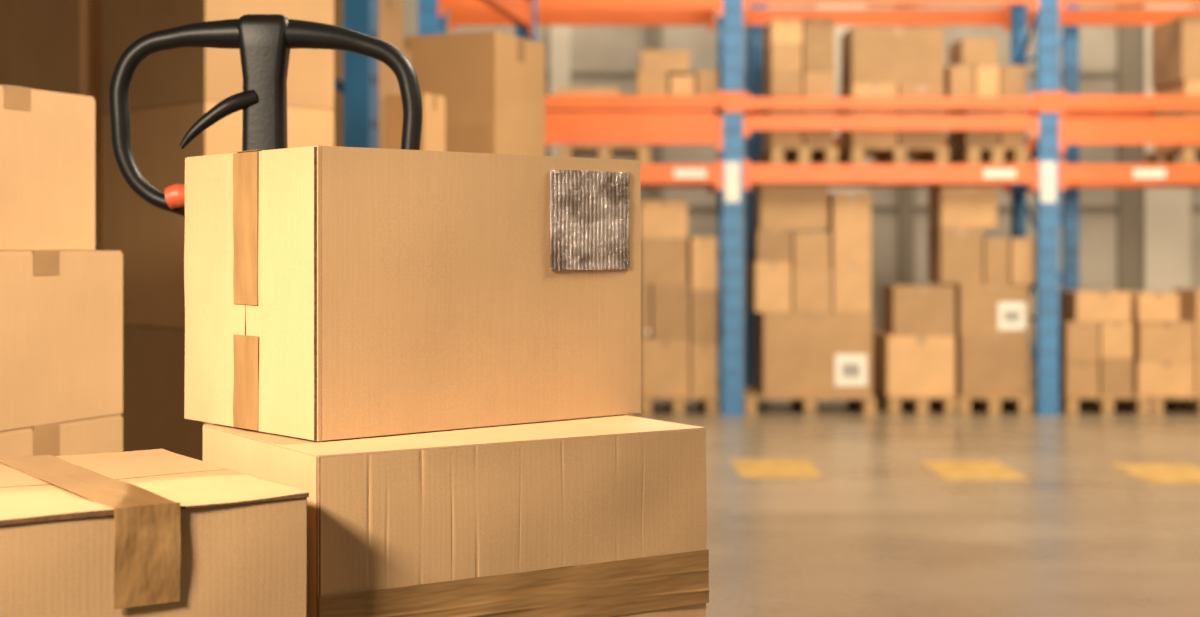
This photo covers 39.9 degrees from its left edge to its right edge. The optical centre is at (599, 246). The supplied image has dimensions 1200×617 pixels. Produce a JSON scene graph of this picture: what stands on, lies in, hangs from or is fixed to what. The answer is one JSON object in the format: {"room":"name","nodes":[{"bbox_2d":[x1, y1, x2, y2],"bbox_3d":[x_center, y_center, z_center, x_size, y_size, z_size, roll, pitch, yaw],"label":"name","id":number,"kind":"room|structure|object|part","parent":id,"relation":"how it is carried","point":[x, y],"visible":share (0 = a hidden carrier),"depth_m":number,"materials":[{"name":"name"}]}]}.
{"room":"warehouse","nodes":[
{"label":"warehouse","id":0,"kind":"room"},
{"bbox_2d":[401,0,1199,375],"bbox_3d":[2.250,-2.250,16.010,13.500,7.000,0.180,0,0,0],"label":"wall","id":1,"kind":"structure","parent":0,"point":[1131,238],"depth_m":16.00,"materials":[{"name":"concrete"}]},
{"bbox_2d":[624,376,1199,616],"bbox_3d":[2.250,1.299,6.000,13.500,0.102,20.000,0,0,0],"label":"floor","id":2,"kind":"structure","parent":0,"point":[882,533],"depth_m":7.79,"materials":[{"name":"concrete"}]},
{"bbox_2d":[108,14,422,216],"bbox_3d":[-0.384,0.492,1.900,0.360,1.516,0.170,0,0,0],"label":"jack","id":3,"kind":"object","parent":2,"relation":"on","point":[265,42],"visible":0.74,"depth_m":1.89,"materials":[{"name":"black plastic"}]},
{"bbox_3d":[-0.452,-0.046,1.890,0.087,0.053,0.028,0,0,-5],"label":"release lever","id":4,"kind":"part","parent":3,"relation":"part of","materials":[{"name":"red plastic"}]},
{"bbox_3d":[-0.432,-0.146,1.877,0.088,0.070,0.021,0,0,-15],"label":"control lever","id":5,"kind":"part","parent":3,"relation":"part of","materials":[{"name":"black plastic"}]},
{"bbox_2d":[334,0,536,147],"bbox_3d":[-0.987,-0.865,7.068,0.930,4.230,2.984,0,0,9],"label":"rack","id":6,"kind":"object","parent":2,"relation":"on","point":[359,88],"visible":0.09,"depth_m":5.56,"materials":[{"name":"metal"}]},
{"bbox_3d":[-1.079,0.015,6.509,0.900,0.130,1.000,0,0,9],"label":"wooden pallet","id":7,"kind":"object","parent":6,"relation":"on","visible":0},
{"bbox_2d":[333,96,385,148],"bbox_3d":[-1.086,-0.300,6.267,0.601,0.501,0.420,0,0,9],"label":"cardboard box","id":8,"kind":"object","parent":7,"relation":"on","point":[338,100],"visible":0.02,"depth_m":6.04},
{"bbox_2d":[334,0,403,98],"bbox_3d":[-1.038,-0.750,6.250,0.501,0.401,0.400,0,0,9],"label":"cardboard box","id":9,"kind":"object","parent":8,"relation":"on","point":[391,12],"visible":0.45,"depth_m":6.18,"materials":[{"name":"cardboard"}]},
{"bbox_2d":[404,49,409,59],"bbox_3d":[-1.016,-0.410,6.717,0.601,0.721,0.450,0,0,9],"label":"cardboard box","id":10,"kind":"object","parent":7,"relation":"on","point":[406,52],"visible":0.05,"depth_m":6.46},
{"bbox_3d":[-0.903,0.015,7.645,0.900,0.130,1.000,0,0,9],"label":"wooden pallet","id":11,"kind":"object","parent":6,"relation":"on","visible":0},
{"bbox_2d":[404,37,409,50],"bbox_3d":[-0.910,-0.480,7.404,0.601,0.861,0.420,0,0,9],"label":"cardboard box","id":12,"kind":"object","parent":11,"relation":"on","point":[406,39],"visible":0.07,"depth_m":7.18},
{"bbox_2d":[640,393,717,413],"bbox_3d":[0.590,1.185,12.785,0.582,0.130,0.850,0,0,0],"label":"wooden pallet","id":13,"kind":"object","parent":2,"relation":"on","point":[709,404],"visible":0.53,"depth_m":12.36,"materials":[{"name":"brown wood"}]},
{"bbox_2d":[641,336,688,395],"bbox_3d":[0.488,0.909,12.775,0.367,0.422,0.701,0,0,0],"label":"cardboard box","id":14,"kind":"object","parent":13,"relation":"on","point":[664,363],"visible":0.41,"depth_m":12.43,"materials":[{"name":"cardboard"}]},
{"bbox_2d":[641,284,649,339],"bbox_3d":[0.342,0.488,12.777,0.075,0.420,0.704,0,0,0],"label":"cardboard box","id":15,"kind":"object","parent":14,"relation":"on","point":[645,288],"visible":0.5,"depth_m":12.43,"materials":[{"name":"cardboard"}]},
{"bbox_2d":[650,283,688,339],"bbox_3d":[0.533,0.488,12.772,0.277,0.420,0.701,0,0,0],"label":"cardboard box","id":16,"kind":"object","parent":14,"relation":"on","point":[669,303],"visible":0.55,"depth_m":12.42,"materials":[{"name":"cardboard"}]},
{"bbox_2d":[641,238,686,283],"bbox_3d":[0.480,0.105,12.773,0.352,0.345,0.701,0,0,0],"label":"cardboard box","id":17,"kind":"object","parent":16,"relation":"on","point":[663,260],"visible":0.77,"depth_m":12.42,"materials":[{"name":"cardboard"}]},
{"bbox_2d":[641,200,686,237],"bbox_3d":[0.480,-0.210,12.671,0.352,0.285,0.501,0,0,0],"label":"cardboard box","id":18,"kind":"object","parent":17,"relation":"on","point":[659,218],"visible":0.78,"depth_m":12.42,"materials":[{"name":"cardboard"}]},
{"bbox_2d":[689,343,716,395],"bbox_3d":[0.784,0.928,12.778,0.195,0.385,0.701,0,0,0],"label":"cardboard box","id":19,"kind":"object","parent":13,"relation":"on","point":[702,358],"visible":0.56,"depth_m":12.43,"materials":[{"name":"cardboard"}]},
{"bbox_2d":[689,289,716,344],"bbox_3d":[0.784,0.529,12.788,0.195,0.413,0.701,0,0,0],"label":"cardboard box","id":20,"kind":"object","parent":19,"relation":"on","point":[702,303],"visible":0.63,"depth_m":12.44,"materials":[{"name":"cardboard"}]},
{"bbox_2d":[687,237,716,289],"bbox_3d":[0.784,0.124,12.786,0.195,0.398,0.701,0,0,0],"label":"cardboard box","id":21,"kind":"object","parent":20,"relation":"on","point":[701,251],"visible":0.94,"depth_m":12.44,"materials":[{"name":"cardboard"}]},
{"bbox_2d":[418,0,1199,414],"bbox_3d":[2.192,-1.107,12.770,7.132,4.714,0.980,0,0,0],"label":"rack","id":22,"kind":"object","parent":2,"relation":"on","point":[1057,119],"visible":0.64,"depth_m":12.31,"materials":[{"name":"metal"}]},
{"bbox_2d":[557,88,618,94],"bbox_3d":[-0.090,-1.160,12.683,0.472,0.067,0.501,0,0,0],"label":"cardboard box","id":23,"kind":"object","parent":22,"relation":"on","point":[560,91],"visible":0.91,"depth_m":12.43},
{"bbox_2d":[560,147,649,163],"bbox_3d":[0.037,-0.682,12.765,0.675,0.130,0.910,0,0,0],"label":"wooden pallet","id":24,"kind":"object","parent":22,"relation":"on","point":[642,154],"visible":0.66,"depth_m":12.31,"materials":[{"name":"brown wood"}]},
{"bbox_2d":[636,72,666,94],"bbox_3d":[0.394,-1.220,12.675,0.225,0.187,0.501,0,0,0],"label":"cardboard box","id":25,"kind":"object","parent":22,"relation":"on","point":[647,83],"visible":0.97,"depth_m":12.43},
{"bbox_2d":[639,50,688,77],"bbox_3d":[0.488,-1.396,12.626,0.367,0.165,0.401,0,0,0],"label":"cardboard box","id":26,"kind":"object","parent":25,"relation":"on","point":[673,62],"visible":0.98,"depth_m":12.43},
{"bbox_2d":[668,75,693,94],"bbox_3d":[0.619,-1.209,12.677,0.180,0.164,0.501,0,0,0],"label":"cardboard box","id":27,"kind":"object","parent":22,"relation":"on","point":[677,84],"visible":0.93,"depth_m":12.43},
{"bbox_2d":[694,70,717,94],"bbox_3d":[0.810,-1.228,12.685,0.157,0.202,0.501,0,0,0],"label":"cardboard box","id":28,"kind":"object","parent":22,"relation":"on","point":[705,81],"visible":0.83,"depth_m":12.43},
{"bbox_2d":[760,147,837,163],"bbox_3d":[1.523,-0.682,12.765,0.495,0.130,0.910,0,0,0],"label":"wooden pallet","id":29,"kind":"object","parent":22,"relation":"on","point":[772,155],"visible":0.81,"depth_m":12.31,"materials":[{"name":"brown wood"}]},
{"bbox_2d":[762,131,801,151],"bbox_3d":[1.403,-0.844,12.781,0.232,0.194,0.701,0,0,0],"label":"cardboard box","id":30,"kind":"object","parent":29,"relation":"on","point":[769,138],"visible":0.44,"depth_m":12.43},
{"bbox_2d":[762,96,801,114],"bbox_3d":[1.403,-1.038,12.787,0.232,0.194,0.701,0,0,0],"label":"cardboard box","id":31,"kind":"object","parent":30,"relation":"on","point":[764,112],"visible":0.21,"depth_m":12.44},
{"bbox_2d":[762,70,801,96],"bbox_3d":[1.403,-1.233,12.778,0.232,0.194,0.701,0,0,0],"label":"cardboard box","id":32,"kind":"object","parent":31,"relation":"on","point":[776,82],"visible":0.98,"depth_m":12.43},
{"bbox_2d":[762,44,801,78],"bbox_3d":[1.403,-1.427,12.779,0.232,0.194,0.701,0,0,0],"label":"cardboard box","id":33,"kind":"object","parent":32,"relation":"on","point":[777,56],"visible":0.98,"depth_m":12.43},
{"bbox_2d":[762,18,801,54],"bbox_3d":[1.403,-1.621,12.776,0.232,0.194,0.701,0,0,0],"label":"cardboard box","id":34,"kind":"object","parent":33,"relation":"on","point":[777,30],"visible":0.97,"depth_m":12.43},
{"bbox_2d":[802,131,833,146],"bbox_3d":[1.647,-0.844,12.788,0.225,0.194,0.701,0,0,0],"label":"cardboard box","id":35,"kind":"object","parent":29,"relation":"on","point":[809,138],"visible":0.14,"depth_m":12.44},
{"bbox_2d":[802,96,833,114],"bbox_3d":[1.647,-1.038,12.780,0.225,0.194,0.701,0,0,0],"label":"cardboard box","id":36,"kind":"object","parent":35,"relation":"on","point":[804,112],"visible":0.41,"depth_m":12.43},
{"bbox_2d":[802,70,833,96],"bbox_3d":[1.647,-1.233,12.782,0.225,0.194,0.701,0,0,0],"label":"cardboard box","id":37,"kind":"object","parent":36,"relation":"on","point":[814,82],"visible":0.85,"depth_m":12.43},
{"bbox_2d":[802,44,833,71],"bbox_3d":[1.647,-1.427,12.773,0.225,0.194,0.701,0,0,0],"label":"cardboard box","id":38,"kind":"object","parent":37,"relation":"on","point":[814,56],"visible":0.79,"depth_m":12.42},
{"bbox_2d":[802,18,833,45],"bbox_3d":[1.647,-1.621,12.786,0.225,0.194,0.701,0,0,0],"label":"cardboard box","id":39,"kind":"object","parent":38,"relation":"on","point":[814,30],"visible":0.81,"depth_m":12.44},
{"bbox_2d":[838,147,948,163],"bbox_3d":[2.236,-0.682,12.765,0.720,0.130,0.910,0,0,0],"label":"wooden pallet","id":40,"kind":"object","parent":22,"relation":"on","point":[852,155],"visible":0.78,"depth_m":12.37,"materials":[{"name":"brown wood"}]},
{"bbox_2d":[839,84,896,151],"bbox_3d":[2.064,-0.985,12.771,0.337,0.477,0.701,0,0,0],"label":"cardboard box","id":41,"kind":"object","parent":40,"relation":"on","point":[847,139],"visible":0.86,"depth_m":12.42,"materials":[{"name":"cardboard"}]},
{"bbox_2d":[841,26,943,90],"bbox_3d":[2.240,-1.441,12.732,0.690,0.436,0.601,0,0,0],"label":"cardboard box","id":42,"kind":"object","parent":41,"relation":"on","point":[897,55],"visible":0.99,"depth_m":12.43,"materials":[{"name":"cardboard"}]},
{"bbox_2d":[897,84,943,146],"bbox_3d":[2.417,-0.985,12.771,0.337,0.477,0.701,0,0,0],"label":"cardboard box","id":43,"kind":"object","parent":40,"relation":"on","point":[904,138],"visible":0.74,"depth_m":12.42,"materials":[{"name":"cardboard"}]},
{"bbox_2d":[949,147,1027,163],"bbox_3d":[2.961,-0.682,12.765,0.443,0.130,0.910,0,0,0],"label":"wooden pallet","id":44,"kind":"object","parent":22,"relation":"on","point":[968,155],"visible":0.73,"depth_m":12.31,"materials":[{"name":"brown wood"}]},
{"bbox_2d":[947,110,998,151],"bbox_3d":[2.874,-0.910,12.776,0.247,0.326,0.701,0,0,0],"label":"cardboard box","id":45,"kind":"object","parent":44,"relation":"on","point":[956,140],"visible":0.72,"depth_m":12.43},
{"bbox_2d":[944,65,973,96],"bbox_3d":[2.720,-1.220,12.679,0.180,0.293,0.501,0,0,0],"label":"cardboard box","id":46,"kind":"object","parent":45,"relation":"on","point":[958,79],"visible":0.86,"depth_m":12.43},
{"bbox_2d":[974,65,998,96],"bbox_3d":[2.912,-1.220,12.677,0.172,0.293,0.501,0,0,0],"label":"cardboard box","id":47,"kind":"object","parent":45,"relation":"on","point":[986,77],"visible":0.64,"depth_m":12.43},
{"bbox_2d":[948,38,996,65],"bbox_3d":[2.852,-1.467,12.674,0.262,0.203,0.501,0,0,0],"label":"cardboard box","id":48,"kind":"object","parent":47,"relation":"on","point":[966,51],"visible":0.96,"depth_m":12.43,"materials":[{"name":"cardboard"}]},
{"bbox_2d":[999,110,1024,146],"bbox_3d":[3.103,-0.910,12.781,0.180,0.326,0.701,0,0,0],"label":"cardboard box","id":49,"kind":"object","parent":44,"relation":"on","point":[1006,138],"visible":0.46,"depth_m":12.43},
{"bbox_2d":[999,65,1026,96],"bbox_3d":[3.111,-1.220,12.690,0.195,0.293,0.501,0,0,0],"label":"cardboard box","id":50,"kind":"object","parent":49,"relation":"on","point":[1012,78],"visible":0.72,"depth_m":12.44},
{"bbox_2d":[1143,147,1199,163],"bbox_3d":[4.683,-0.682,12.765,0.690,0.130,0.910,0,0,0],"label":"wooden pallet","id":51,"kind":"object","parent":22,"relation":"on","point":[1187,155],"visible":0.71,"depth_m":12.71,"materials":[{"name":"brown wood"}]},
{"bbox_2d":[1154,80,1199,151],"bbox_3d":[4.672,-1.000,12.778,0.555,0.507,0.701,0,0,0],"label":"cardboard box","id":52,"kind":"object","parent":51,"relation":"on","point":[1186,87],"visible":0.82,"depth_m":12.57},
{"bbox_2d":[1151,15,1199,88],"bbox_3d":[4.585,-1.497,12.774,0.427,0.488,0.701,0,0,0],"label":"cardboard box","id":53,"kind":"object","parent":52,"relation":"on","point":[1175,43],"visible":1,"depth_m":12.57,"materials":[{"name":"cardboard"}]},
{"bbox_2d":[743,387,875,413],"bbox_3d":[1.572,1.185,12.785,0.978,0.130,0.850,0,0,0],"label":"wooden pallet","id":54,"kind":"object","parent":2,"relation":"on","point":[805,404],"visible":0.6,"depth_m":12.36,"materials":[{"name":"brown wood"}]},
{"bbox_2d":[755,311,871,395],"bbox_3d":[1.636,0.804,12.774,0.818,0.632,0.705,0,0,0],"label":"cardboard box","id":55,"kind":"object","parent":54,"relation":"on","point":[797,353],"visible":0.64,"depth_m":12.43,"materials":[{"name":"cardboard"}]},
{"bbox_2d":[747,261,790,311],"bbox_3d":[1.302,0.300,12.773,0.270,0.375,0.701,0,0,0],"label":"cardboard box","id":56,"kind":"object","parent":55,"relation":"on","point":[768,283],"visible":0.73,"depth_m":12.42,"materials":[{"name":"cardboard"}]},
{"bbox_2d":[751,230,791,261],"bbox_3d":[1.313,-0.008,12.689,0.262,0.240,0.501,0,0,0],"label":"cardboard box","id":57,"kind":"object","parent":56,"relation":"on","point":[766,245],"visible":1,"depth_m":12.44,"materials":[{"name":"cardboard"}]},
{"bbox_2d":[754,183,827,230],"bbox_3d":[1.460,-0.323,12.686,0.510,0.390,0.501,0,0,0],"label":"cardboard box","id":58,"kind":"object","parent":57,"relation":"on","point":[777,206],"visible":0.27,"depth_m":12.44,"materials":[{"name":"cardboard"}]},
{"bbox_2d":[791,268,830,311],"bbox_3d":[1.595,0.323,12.772,0.285,0.330,0.701,0,0,0],"label":"cardboard box","id":59,"kind":"object","parent":55,"relation":"on","point":[810,287],"visible":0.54,"depth_m":12.42,"materials":[{"name":"cardboard"}]},
{"bbox_2d":[791,232,829,267],"bbox_3d":[1.595,0.022,12.687,0.270,0.270,0.501,0,0,0],"label":"cardboard box","id":60,"kind":"object","parent":59,"relation":"on","point":[809,249],"visible":0.81,"depth_m":12.44,"materials":[{"name":"cardboard"}]},
{"bbox_2d":[830,262,870,311],"bbox_3d":[1.895,0.300,12.774,0.285,0.375,0.701,0,0,0],"label":"cardboard box","id":61,"kind":"object","parent":55,"relation":"on","point":[850,281],"visible":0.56,"depth_m":12.43,"materials":[{"name":"cardboard"}]},
{"bbox_2d":[823,193,870,261],"bbox_3d":[1.895,-0.146,12.736,0.285,0.518,0.601,0,0,0],"label":"cardboard box","id":62,"kind":"object","parent":61,"relation":"on","point":[849,214],"visible":0.91,"depth_m":12.44,"materials":[{"name":"cardboard"}]},
{"bbox_2d":[745,4,1078,387],"bbox_3d":[2.625,-1.050,14.195,2.752,4.600,0.930,0,0,0],"label":"rack","id":63,"kind":"object","parent":2,"relation":"on","point":[1069,44],"visible":0.29,"depth_m":13.75,"materials":[{"name":"metal"}]},
{"bbox_2d":[872,388,956,413],"bbox_3d":[2.412,1.185,12.785,0.508,0.130,0.850,0,0,0],"label":"wooden pallet","id":64,"kind":"object","parent":2,"relation":"on","point":[888,404],"visible":0.73,"depth_m":12.36,"materials":[{"name":"brown wood"}]},
{"bbox_2d":[872,331,954,395],"bbox_3d":[2.413,0.894,12.774,0.510,0.452,0.701,0,0,0],"label":"cardboard box","id":65,"kind":"object","parent":64,"relation":"on","point":[901,365],"visible":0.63,"depth_m":12.43,"materials":[{"name":"cardboard"}]},
{"bbox_2d":[882,284,954,335],"bbox_3d":[2.435,0.480,12.676,0.465,0.375,0.501,0,0,0],"label":"cardboard box","id":66,"kind":"object","parent":65,"relation":"on","point":[910,309],"visible":1,"depth_m":12.43,"materials":[{"name":"cardboard"}]},
{"bbox_2d":[955,394,1030,413],"bbox_3d":[2.950,1.185,12.735,0.538,0.130,0.750,0,0,0],"label":"wooden pallet","id":67,"kind":"object","parent":2,"relation":"on","point":[987,404],"visible":0.59,"depth_m":12.36,"materials":[{"name":"brown wood"}]},
{"bbox_2d":[955,335,1029,395],"bbox_3d":[2.972,0.894,12.732,0.517,0.452,0.601,0,0,0],"label":"cardboard box","id":68,"kind":"object","parent":67,"relation":"on","point":[984,365],"visible":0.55,"depth_m":12.43,"materials":[{"name":"cardboard"}]},
{"bbox_2d":[944,284,1028,335],"bbox_3d":[2.964,0.473,12.733,0.517,0.390,0.605,0,0,0],"label":"cardboard box","id":69,"kind":"object","parent":68,"relation":"on","point":[980,309],"visible":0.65,"depth_m":12.43,"materials":[{"name":"cardboard"}]},
{"bbox_2d":[928,228,982,283],"bbox_3d":[2.720,0.067,12.687,0.315,0.420,0.501,0,0,0],"label":"cardboard box","id":70,"kind":"object","parent":69,"relation":"on","point":[955,255],"visible":1,"depth_m":12.44,"materials":[{"name":"cardboard"}]},
{"bbox_2d":[928,186,996,228],"bbox_3d":[2.773,-0.300,12.682,0.420,0.315,0.501,0,0,0],"label":"cardboard box","id":71,"kind":"object","parent":70,"relation":"on","point":[948,206],"visible":0.97,"depth_m":12.43,"materials":[{"name":"cardboard"}]},
{"bbox_2d":[983,238,1008,283],"bbox_3d":[2.983,0.105,12.688,0.180,0.345,0.501,0,0,0],"label":"cardboard box","id":72,"kind":"object","parent":69,"relation":"on","point":[995,250],"visible":0.66,"depth_m":12.44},
{"bbox_2d":[1009,238,1035,283],"bbox_3d":[3.193,0.105,12.672,0.210,0.345,0.501,0,0,0],"label":"cardboard box","id":73,"kind":"object","parent":69,"relation":"on","point":[1022,251],"visible":0.69,"depth_m":12.42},
{"bbox_2d":[1059,394,1149,413],"bbox_3d":[3.798,1.185,12.785,0.620,0.130,0.850,0,0,0],"label":"wooden pallet","id":74,"kind":"object","parent":2,"relation":"on","point":[1135,404],"visible":0.54,"depth_m":12.37,"materials":[{"name":"brown wood"}]},
{"bbox_2d":[1059,360,1098,395],"bbox_3d":[3.625,0.991,12.783,0.247,0.257,0.701,0,0,0],"label":"cardboard box","id":75,"kind":"object","parent":74,"relation":"on","point":[1075,378],"visible":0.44,"depth_m":12.43,"materials":[{"name":"cardboard"}]},
{"bbox_2d":[1059,319,1098,361],"bbox_3d":[3.625,0.713,12.774,0.247,0.300,0.701,0,0,0],"label":"cardboard box","id":76,"kind":"object","parent":75,"relation":"on","point":[1078,341],"visible":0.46,"depth_m":12.42,"materials":[{"name":"cardboard"}]},
{"bbox_2d":[1099,358,1132,395],"bbox_3d":[3.884,0.976,12.780,0.240,0.287,0.701,0,0,0],"label":"cardboard box","id":77,"kind":"object","parent":74,"relation":"on","point":[1115,374],"visible":0.43,"depth_m":12.43,"materials":[{"name":"cardboard"}]},
{"bbox_2d":[1099,322,1132,357],"bbox_3d":[3.884,0.698,12.780,0.240,0.270,0.701,0,0,0],"label":"cardboard box","id":78,"kind":"object","parent":77,"relation":"on","point":[1115,338],"visible":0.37,"depth_m":12.43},
{"bbox_2d":[1059,290,1130,321],"bbox_3d":[3.782,0.450,12.672,0.412,0.225,0.501,0,0,0],"label":"cardboard box","id":79,"kind":"object","parent":78,"relation":"on","point":[1074,305],"visible":0.91,"depth_m":12.42,"materials":[{"name":"cardboard"}]},
{"bbox_2d":[1148,396,1199,413],"bbox_3d":[4.526,1.185,12.785,0.807,0.130,0.850,0,0,0],"label":"wooden pallet","id":80,"kind":"object","parent":2,"relation":"on","point":[1157,403],"visible":0.42,"depth_m":12.40,"materials":[{"name":"brown wood"}]},
{"bbox_2d":[1133,360,1194,395],"bbox_3d":[4.255,0.991,12.789,0.427,0.257,0.701,0,0,0],"label":"cardboard box","id":81,"kind":"object","parent":80,"relation":"on","point":[1149,378],"visible":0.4,"depth_m":12.44,"materials":[{"name":"cardboard"}]},
{"bbox_2d":[1131,320,1194,361],"bbox_3d":[4.263,0.713,12.787,0.412,0.300,0.701,0,0,0],"label":"cardboard box","id":82,"kind":"object","parent":81,"relation":"on","point":[1152,341],"visible":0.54,"depth_m":12.44,"materials":[{"name":"cardboard"}]},
{"bbox_2d":[1124,291,1178,321],"bbox_3d":[4.195,0.454,12.676,0.307,0.218,0.501,0,0,0],"label":"cardboard box","id":83,"kind":"object","parent":82,"relation":"on","point":[1146,306],"visible":0.82,"depth_m":12.43,"materials":[{"name":"cardboard"}]},
{"bbox_3d":[4.698,0.909,12.781,0.427,0.422,0.701,0,0,0],"label":"cardboard box","id":84,"kind":"object","parent":80,"relation":"on","visible":0},
{"bbox_2d":[1174,288,1199,339],"bbox_3d":[4.642,0.510,12.688,0.315,0.375,0.501,0,0,0],"label":"cardboard box","id":85,"kind":"object","parent":84,"relation":"on","point":[1189,298],"visible":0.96,"depth_m":12.57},
{"bbox_3d":[-0.396,1.185,1.484,1.140,0.130,0.480,0,0,-33],"label":"wooden pallet","id":86,"kind":"object","parent":2,"relation":"on","visible":0},
{"bbox_3d":[-0.146,0.957,1.638,0.407,0.326,0.291,0,0,-33],"label":"cardboard box","id":87,"kind":"object","parent":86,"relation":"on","visible":0},
{"bbox_3d":[-0.146,0.631,1.638,0.407,0.326,0.291,0,0,-33],"label":"cardboard box","id":88,"kind":"object","parent":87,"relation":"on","visible":0},
{"bbox_2d":[203,415,708,616],"bbox_3d":[-0.145,0.322,1.635,0.409,0.290,0.297,0,0,-33],"label":"cardboard box","id":89,"kind":"object","parent":88,"relation":"on","point":[603,516],"visible":0.94,"depth_m":1.51,"materials":[{"name":"cardboard"}]},
{"bbox_2d":[184,146,640,440],"bbox_3d":[-0.191,0.042,1.722,0.399,0.269,0.261,0,0,-41],"label":"cardboard box","id":90,"kind":"object","parent":89,"relation":"on","point":[332,292],"visible":1,"depth_m":1.60,"materials":[{"name":"brown cardboard"}]},
{"bbox_3d":[-0.560,0.964,1.350,0.540,0.312,0.341,0,0,-34],"label":"cardboard box","id":91,"kind":"object","parent":86,"relation":"on","visible":0},
{"bbox_3d":[-0.560,0.652,1.350,0.540,0.311,0.341,0,0,-34],"label":"cardboard box","id":92,"kind":"object","parent":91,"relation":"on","visible":0},
{"bbox_2d":[0,449,308,616],"bbox_3d":[-0.561,0.347,1.353,0.540,0.296,0.358,0,0,-34],"label":"cardboard box","id":93,"kind":"object","parent":92,"relation":"on","point":[153,532],"visible":1,"depth_m":1.31,"materials":[{"name":"cardboard"}]},
{"bbox_3d":[-0.913,1.185,2.149,0.600,0.130,0.380,0,0,22],"label":"wooden pallet","id":94,"kind":"object","parent":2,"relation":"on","visible":0},
{"bbox_3d":[-0.875,0.970,2.135,0.401,0.300,0.300,0,0,22],"label":"cardboard box","id":95,"kind":"object","parent":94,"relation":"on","visible":0},
{"bbox_3d":[-0.875,0.670,2.135,0.401,0.300,0.300,0,0,22],"label":"cardboard box","id":96,"kind":"object","parent":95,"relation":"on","visible":0},
{"bbox_2d":[0,414,122,457],"bbox_3d":[-0.875,0.371,2.135,0.401,0.299,0.300,0,0,22],"label":"cardboard box","id":97,"kind":"object","parent":96,"relation":"on","point":[103,434],"visible":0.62,"depth_m":2.10,"materials":[{"name":"cardboard"}]},
{"bbox_2d":[0,250,122,430],"bbox_3d":[-0.875,0.113,2.135,0.401,0.217,0.300,0,0,22],"label":"cardboard box","id":98,"kind":"object","parent":97,"relation":"on","point":[61,312],"visible":1,"depth_m":2.08,"materials":[{"name":"cardboard"}]},
{"bbox_2d":[0,85,94,249],"bbox_3d":[-0.917,-0.099,2.151,0.401,0.206,0.300,0,0,22],"label":"cardboard box","id":99,"kind":"object","parent":98,"relation":"on","point":[47,138],"visible":0.99,"depth_m":2.13,"materials":[{"name":"cardboard"}]},
{"bbox_3d":[-0.801,1.185,3.455,0.360,0.130,0.480,0,0,-44],"label":"wooden pallet","id":100,"kind":"object","parent":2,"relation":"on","visible":0},
{"bbox_3d":[-0.801,0.885,3.455,0.300,0.470,0.421,0,0,-44],"label":"cardboard box","id":101,"kind":"object","parent":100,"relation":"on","visible":0},
{"bbox_2d":[121,324,212,460],"bbox_3d":[-0.801,0.405,3.455,0.300,0.490,0.421,0,0,-44],"label":"cardboard box","id":102,"kind":"object","parent":101,"relation":"on","point":[153,356],"visible":0.18,"depth_m":3.34,"materials":[{"name":"cardboard"}]},
{"bbox_2d":[102,101,333,327],"bbox_3d":[-0.801,-0.062,3.455,0.300,0.444,0.421,0,0,-44],"label":"cardboard box","id":103,"kind":"object","parent":102,"relation":"on","point":[150,239],"visible":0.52,"depth_m":3.34,"materials":[{"name":"cardboard"}]},
{"bbox_2d":[102,0,333,112],"bbox_3d":[-0.801,-0.507,3.455,0.300,0.446,0.421,0,0,-44],"label":"cardboard box","id":104,"kind":"object","parent":103,"relation":"on","point":[187,74],"visible":0.67,"depth_m":3.34,"materials":[{"name":"cardboard"}]},
{"bbox_3d":[-1.146,1.185,3.845,0.400,0.130,0.480,0,0,-44],"label":"wooden pallet","id":105,"kind":"object","parent":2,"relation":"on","visible":0},
{"bbox_3d":[-1.146,0.910,3.845,0.340,0.420,0.421,0,0,-44],"label":"cardboard box","id":106,"kind":"object","parent":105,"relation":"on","visible":0},
{"bbox_3d":[-1.146,0.475,3.845,0.340,0.450,0.421,0,0,-44],"label":"cardboard box","id":107,"kind":"object","parent":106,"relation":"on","visible":0},
{"bbox_2d":[59,151,101,250],"bbox_3d":[-1.146,0.020,3.845,0.340,0.460,0.421,0,0,-44],"label":"cardboard box","id":108,"kind":"object","parent":107,"relation":"on","point":[98,154],"visible":0.02,"depth_m":3.60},
{"bbox_2d":[0,0,102,150],"bbox_3d":[-1.146,-0.420,3.845,0.340,0.420,0.421,0,0,-44],"label":"cardboard box","id":109,"kind":"object","parent":108,"relation":"on","point":[46,45],"visible":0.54,"depth_m":3.66,"materials":[{"name":"cardboard"}]},
{"bbox_3d":[-0.324,1.185,4.437,0.310,0.130,0.360,0,0,24],"label":"wooden pallet","id":110,"kind":"object","parent":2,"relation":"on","visible":0},
{"bbox_3d":[-0.324,0.935,4.437,0.251,0.370,0.300,0,0,24],"label":"cardboard box","id":111,"kind":"object","parent":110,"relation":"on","visible":0},
{"bbox_3d":[-0.324,0.550,4.437,0.251,0.400,0.300,0,0,24],"label":"cardboard box","id":112,"kind":"object","parent":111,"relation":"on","visible":0},
{"bbox_3d":[-0.324,0.125,4.437,0.251,0.450,0.300,0,0,24],"label":"cardboard box","id":113,"kind":"object","parent":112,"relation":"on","visible":0},
{"bbox_2d":[410,31,544,155],"bbox_3d":[-0.324,-0.328,4.438,0.251,0.456,0.300,0,0,24],"label":"cardboard box","id":114,"kind":"object","parent":113,"relation":"on","point":[491,83],"visible":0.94,"depth_m":4.30,"materials":[{"name":"cardboard"}]},
{"bbox_3d":[-0.425,1.185,3.816,0.160,0.130,0.160,0,0,24],"label":"wooden pallet","id":115,"kind":"object","parent":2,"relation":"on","visible":0},
{"label":"cardboard box","id":116,"kind":"object","parent":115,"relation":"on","visible":0},
{"label":"cardboard box","id":117,"kind":"object","parent":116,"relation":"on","visible":0},
{"label":"cardboard box","id":118,"kind":"object","parent":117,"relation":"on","visible":0},
{"bbox_2d":[386,93,444,150],"bbox_3d":[-0.425,-0.225,3.816,0.101,0.250,0.100,0,0,24],"label":"cardboard box","id":119,"kind":"object","parent":118,"relation":"on","point":[433,122],"visible":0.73,"depth_m":3.78,"materials":[{"name":"cardboard"}]}
]}

